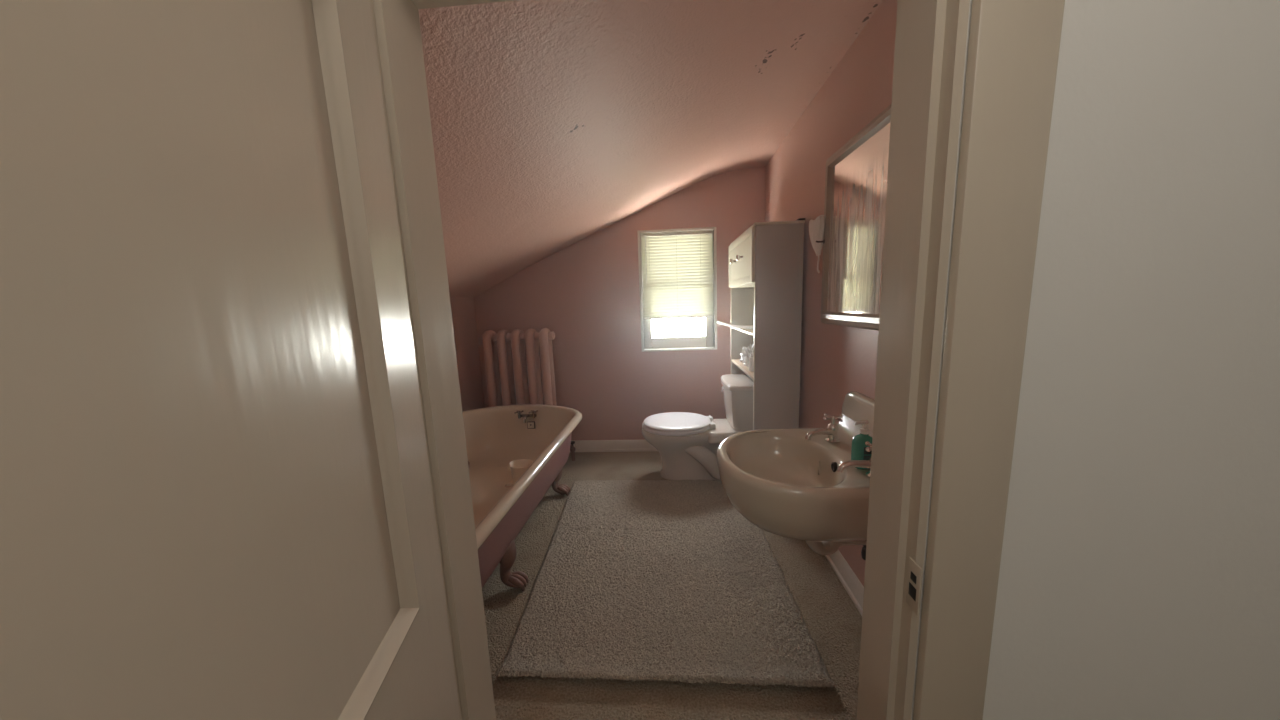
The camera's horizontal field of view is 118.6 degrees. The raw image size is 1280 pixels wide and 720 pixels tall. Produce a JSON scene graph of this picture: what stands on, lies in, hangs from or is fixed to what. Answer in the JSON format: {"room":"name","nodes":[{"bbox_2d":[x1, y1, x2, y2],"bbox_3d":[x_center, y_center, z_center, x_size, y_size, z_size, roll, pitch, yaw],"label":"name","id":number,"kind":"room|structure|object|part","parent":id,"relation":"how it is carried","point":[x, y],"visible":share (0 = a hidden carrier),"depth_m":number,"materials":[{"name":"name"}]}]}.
{"room":"hallway","nodes":[
{"label":"hallway","id":0,"kind":"room"},
{"bbox_2d":[450,297,484,411],"bbox_3d":[-1.710,0.329,2.404,0.120,1.660,3.060,-2,9,4],"label":"wall","id":1,"kind":"structure","parent":0,"point":[462,308],"depth_m":3.50,"materials":[{"name":"pink paint"}]},
{"bbox_2d":[474,166,765,439],"bbox_3d":[-0.217,-0.451,3.658,2.980,2.720,0.150,-2,9,4],"label":"wall","id":2,"kind":"structure","parent":0,"point":[586,293],"depth_m":3.61,"materials":[{"name":"pink paint"}]},
{"bbox_2d":[570,439,657,451],"bbox_3d":[-0.179,0.850,3.767,2.730,0.114,0.024,-2,9,4],"label":"baseboard","id":3,"kind":"structure","parent":2,"relation":"attached to","point":[580,445],"depth_m":3.77,"materials":[{"name":"beige paint"}]},
{"bbox_2d":[637,227,716,351],"bbox_3d":[0.355,-0.648,3.580,0.712,1.110,0.136,-2,9,4],"label":"window","id":4,"kind":"structure","parent":2,"relation":"in","point":[709,341],"depth_m":3.60,"materials":[{"name":"beige paint"}]},
{"bbox_2d":[641,230,712,319],"bbox_3d":[0.348,-0.778,3.521,0.656,0.782,0.036,-2,9,4],"label":"window blind","id":5,"kind":"object","parent":4,"relation":"attached to","point":[677,267],"visible":1,"depth_m":3.52,"materials":[{"name":"beige fabric"}]},
{"bbox_3d":[0.362,-0.400,3.581,0.652,0.016,0.024,-2,9,4],"label":"rail","id":6,"kind":"part","parent":5,"relation":"part of","materials":[{"name":"beige paint"}]},
{"bbox_3d":[0.365,-0.411,3.632,0.664,0.593,0.032,-2,9,4],"label":"sash","id":7,"kind":"part","parent":4,"relation":"part of","materials":[{"name":"beige paint"}]},
{"bbox_2d":[418,0,882,297],"bbox_3d":[-0.417,-0.964,2.092,2.950,1.267,3.130,-2,9,4],"label":"ceiling","id":8,"kind":"structure","parent":0,"point":[555,123],"depth_m":1.62,"materials":[{"name":"pink paint"}]},
{"bbox_2d":[482,451,861,719],"bbox_3d":[-0.128,1.456,0.509,6.400,0.120,6.950,-2,9,4],"label":"floor","id":9,"kind":"structure","parent":0,"point":[831,617],"depth_m":1.51,"materials":[{"name":"beige carpet"}]},
{"bbox_2d":[463,405,582,590],"bbox_3d":[-1.050,0.860,2.242,1.130,0.611,2.320,-2,9,4],"label":"bathtub","id":10,"kind":"object","parent":9,"relation":"on","point":[497,436],"visible":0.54,"depth_m":2.79,"materials":[{"name":"beige ceramic"}]},
{"bbox_2d":[509,459,532,483],"bbox_3d":[-0.791,0.803,2.623,0.225,0.212,0.152,-2,9,4],"label":"jug","id":11,"kind":"object","parent":10,"relation":"in","point":[518,467],"visible":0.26,"depth_m":2.60,"materials":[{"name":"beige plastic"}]},
{"bbox_2d":[514,410,537,422],"bbox_3d":[-0.959,0.473,3.193,0.187,0.092,0.116,-2,9,4],"label":"faucet","id":12,"kind":"object","parent":10,"relation":"on","point":[529,416],"depth_m":3.24,"materials":[{"name":"silver metal"}]},
{"bbox_3d":[-0.930,0.556,3.240,0.056,0.051,0.001,-2,9,4],"label":"plate","id":13,"kind":"part","parent":10,"relation":"part of","materials":[{"name":"silver metal"}]},
{"bbox_2d":[481,328,575,460],"bbox_3d":[-1.018,0.339,3.523,0.787,1.254,0.195,-2,9,4],"label":"radiator","id":14,"kind":"object","parent":9,"relation":"on","point":[505,355],"visible":0.56,"depth_m":3.42,"materials":[{"name":"metal"}]},
{"bbox_2d":[495,479,836,690],"bbox_3d":[0.090,1.099,2.265,1.384,0.041,1.722,-2,9,4],"label":"bath rug","id":15,"kind":"object","parent":9,"relation":"on","point":[659,580],"visible":0.95,"depth_m":1.84,"materials":[{"name":"beige carpet"}]},
{"bbox_2d":[641,374,752,480],"bbox_3d":[0.473,0.566,3.180,0.922,0.801,0.535,-2,9,4],"label":"toilet","id":16,"kind":"object","parent":9,"relation":"on","point":[687,443],"visible":0.93,"depth_m":3.02,"materials":[{"name":"beige ceramic"}]},
{"bbox_3d":[0.301,0.536,3.170,0.568,0.023,0.504,-2,9,4],"label":"seat","id":17,"kind":"part","parent":16,"relation":"part of","materials":[{"name":"white plastic"}]},
{"bbox_3d":[0.307,0.508,3.165,0.556,0.030,0.486,-2,9,4],"label":"lid","id":18,"kind":"part","parent":16,"relation":"part of","materials":[{"name":"white plastic"}]},
{"bbox_3d":[0.798,0.181,3.116,0.244,0.044,0.506,-2,9,4],"label":"tank lid","id":19,"kind":"part","parent":16,"relation":"part of","materials":[{"name":"beige ceramic"}]},
{"bbox_3d":[0.808,0.367,3.144,0.214,0.329,0.484,-2,9,4],"label":"tank","id":20,"kind":"part","parent":16,"relation":"part of","materials":[{"name":"beige ceramic"}]},
{"bbox_2d":[729,218,804,429],"bbox_3d":[0.894,0.021,2.914,0.362,1.926,0.880,-2,9,4],"label":"storage cabinet","id":21,"kind":"object","parent":9,"relation":"on","point":[766,260],"visible":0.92,"depth_m":2.46,"materials":[{"name":"grey wood"}]},
{"bbox_2d":[717,321,753,328],"bbox_3d":[0.770,-0.280,3.033,0.030,0.052,0.558,-5,9,-21],"label":"rod","id":22,"kind":"object","parent":21,"relation":"on","point":[718,322],"visible":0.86,"depth_m":3.02,"materials":[{"name":"white plastic"}]},
{"bbox_3d":[0.702,-0.726,2.689,0.048,0.041,0.042,-2,9,4],"label":"knob","id":23,"kind":"part","parent":21,"relation":"part of","materials":[{"name":"silver metal"}]},
{"bbox_3d":[0.739,-0.727,2.810,0.021,0.343,0.860,-2,9,4],"label":"door","id":24,"kind":"part","parent":21,"relation":"part of","materials":[{"name":"beige wood"}]},
{"bbox_3d":[0.950,-0.031,3.336,0.292,1.898,0.018,-2,9,4],"label":"panel","id":25,"kind":"part","parent":21,"relation":"part of","materials":[{"name":"grey wood"}]},
{"bbox_2d":[732,359,753,378],"bbox_3d":[0.925,0.062,2.919,0.292,0.018,0.836,-2,9,4],"label":"shelf","id":26,"kind":"object","parent":21,"relation":"attached to","point":[745,369],"depth_m":2.92,"materials":[{"name":"beige wood"}]},
{"bbox_2d":[732,325,753,335],"bbox_3d":[0.915,-0.226,2.875,0.292,0.018,0.836,-2,9,4],"label":"shelf","id":27,"kind":"object","parent":21,"relation":"attached to","point":[748,331],"depth_m":2.85,"materials":[{"name":"beige wood"}]},
{"bbox_2d":[739,344,753,366],"bbox_3d":[0.863,-0.042,2.963,0.156,0.178,0.233,-2,9,4],"label":"plastic bag","id":28,"kind":"object","parent":21,"relation":"on","point":[746,352],"visible":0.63,"depth_m":2.92,"materials":[{"name":"white"}]},
{"bbox_2d":[749,353,753,371],"bbox_3d":[0.815,0.014,2.750,0.052,0.134,0.052,-2,9,4],"label":"toiletry bottle","id":29,"kind":"object","parent":21,"relation":"on","point":[751,359],"visible":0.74,"depth_m":2.73,"materials":[{"name":"white plastic"}]},
{"bbox_3d":[0.887,-0.912,2.772,0.304,0.016,0.880,-2,9,4],"label":"panel","id":30,"kind":"part","parent":21,"relation":"part of","materials":[{"name":"beige wood"}]},
{"bbox_3d":[0.899,0.098,2.493,0.292,1.898,0.018,-2,9,4],"label":"panel","id":31,"kind":"part","parent":21,"relation":"part of","materials":[{"name":"grey wood"}]},
{"bbox_2d":[765,0,896,585],"bbox_3d":[1.095,-0.252,2.145,0.120,2.680,3.063,-1,9,5],"label":"wall","id":32,"kind":"structure","parent":0,"point":[837,361],"depth_m":2.05,"materials":[{"name":"pink paint"}]},
{"bbox_2d":[716,391,874,560],"bbox_3d":[0.666,0.528,1.581,0.679,0.678,0.650,-2,9,4],"label":"basin","id":33,"kind":"object","parent":32,"relation":"attached to","point":[805,484],"visible":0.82,"depth_m":1.50,"materials":[{"name":"beige ceramic"}]},
{"bbox_2d":[805,413,842,442],"bbox_3d":[0.812,0.303,1.684,0.180,0.118,0.096,-2,9,4],"label":"faucet","id":34,"kind":"object","parent":33,"relation":"on","point":[832,429],"depth_m":1.67,"materials":[{"name":"silver metal"}]},
{"bbox_2d":[837,441,871,477],"bbox_3d":[0.788,0.355,1.339,0.185,0.118,0.096,-2,9,4],"label":"faucet","id":35,"kind":"object","parent":33,"relation":"on","point":[863,463],"depth_m":1.34,"materials":[{"name":"silver metal"}]},
{"bbox_2d":[851,420,871,469],"bbox_3d":[0.828,0.311,1.408,0.080,0.180,0.059,-2,9,4],"label":"soap bottle","id":36,"kind":"object","parent":33,"relation":"on","point":[858,452],"visible":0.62,"depth_m":1.39,"materials":[{"name":"teal plastic"}]},
{"bbox_2d":[809,215,823,272],"bbox_3d":[0.943,-0.613,2.032,0.104,0.301,0.152,-6,10,-27],"label":"wall lamp","id":37,"kind":"object","parent":32,"relation":"hanging from","point":[816,227],"visible":0.94,"depth_m":1.99,"materials":[{"name":"white"}]},
{"bbox_2d":[825,550,863,615],"bbox_3d":[1.065,1.028,2.276,0.024,0.114,2.871,-1,9,5],"label":"baseboard","id":38,"kind":"structure","parent":32,"relation":"attached to","point":[849,580],"depth_m":1.88,"materials":[{"name":"beige paint"}]},
{"bbox_2d":[816,104,890,330],"bbox_3d":[0.936,-0.563,1.674,0.091,0.837,0.665,-2,9,4],"label":"wall mirror","id":39,"kind":"object","parent":32,"relation":"attached to","point":[857,172],"visible":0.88,"depth_m":1.66,"materials":[{"name":"beige mirror"}]},
{"bbox_2d":[842,391,874,432],"bbox_3d":[0.975,0.284,1.527,0.035,0.203,0.640,-2,9,4],"label":"backsplash","id":40,"kind":"structure","parent":32,"relation":"attached to","point":[857,406],"depth_m":1.68,"materials":[{"name":"beige ceramic"}]},
{"bbox_2d":[911,0,1279,719],"bbox_3d":[0.575,-0.021,0.601,4.930,2.720,0.060,-2,9,4],"label":"wall","id":41,"kind":"structure","parent":0,"point":[1139,579],"depth_m":0.57,"materials":[{"name":"white paint"}]},
{"bbox_2d":[913,0,1064,719],"bbox_3d":[0.522,0.306,0.613,0.105,2.075,0.019,-2,9,4],"label":"trim","id":42,"kind":"structure","parent":41,"relation":"attached to","point":[1014,46],"depth_m":0.55,"materials":[{"name":"beige paint"}]},
{"bbox_3d":[0.578,-0.029,0.660,4.930,2.720,0.060,-2,9,4],"label":"wall","id":43,"kind":"structure","parent":0,"visible":0},
{"bbox_2d":[0,0,460,719],"bbox_3d":[-0.274,0.429,0.312,0.104,1.964,0.775,-4,9,-10],"label":"door","id":44,"kind":"structure","parent":43,"relation":"in","point":[216,496],"depth_m":0.28,"materials":[{"name":"beige paint"}]},
{"bbox_3d":[-0.309,0.005,0.245,0.018,0.840,0.561,-4,9,-10],"label":"moulding","id":45,"kind":"part","parent":44,"relation":"part of","materials":[{"name":"beige paint"}]},
{"bbox_2d":[370,0,495,719],"bbox_3d":[-0.366,0.363,0.745,0.026,1.988,0.123,-2,9,4],"label":"trim","id":46,"kind":"structure","parent":43,"relation":"attached to","point":[397,30],"depth_m":0.68,"materials":[{"name":"beige paint"}]},
{"bbox_2d":[411,0,514,8],"bbox_3d":[0.010,-0.622,0.572,0.840,0.022,0.123,-2,9,4],"label":"trim","id":47,"kind":"structure","parent":43,"relation":"attached to","point":[420,4],"depth_m":0.65,"materials":[{"name":"beige paint"}]},
{"bbox_2d":[857,0,969,719],"bbox_3d":[0.460,0.342,0.683,0.026,1.988,0.140,-2,9,4],"label":"trim","id":48,"kind":"structure","parent":43,"relation":"attached to","point":[931,35],"depth_m":0.62,"materials":[{"name":"beige paint"}]},
{"bbox_3d":[0.456,0.376,0.633,0.002,0.085,0.030,-2,9,4],"label":"strike plate","id":49,"kind":"part","parent":48,"relation":"part of","materials":[{"name":"beige paint"}]}
]}

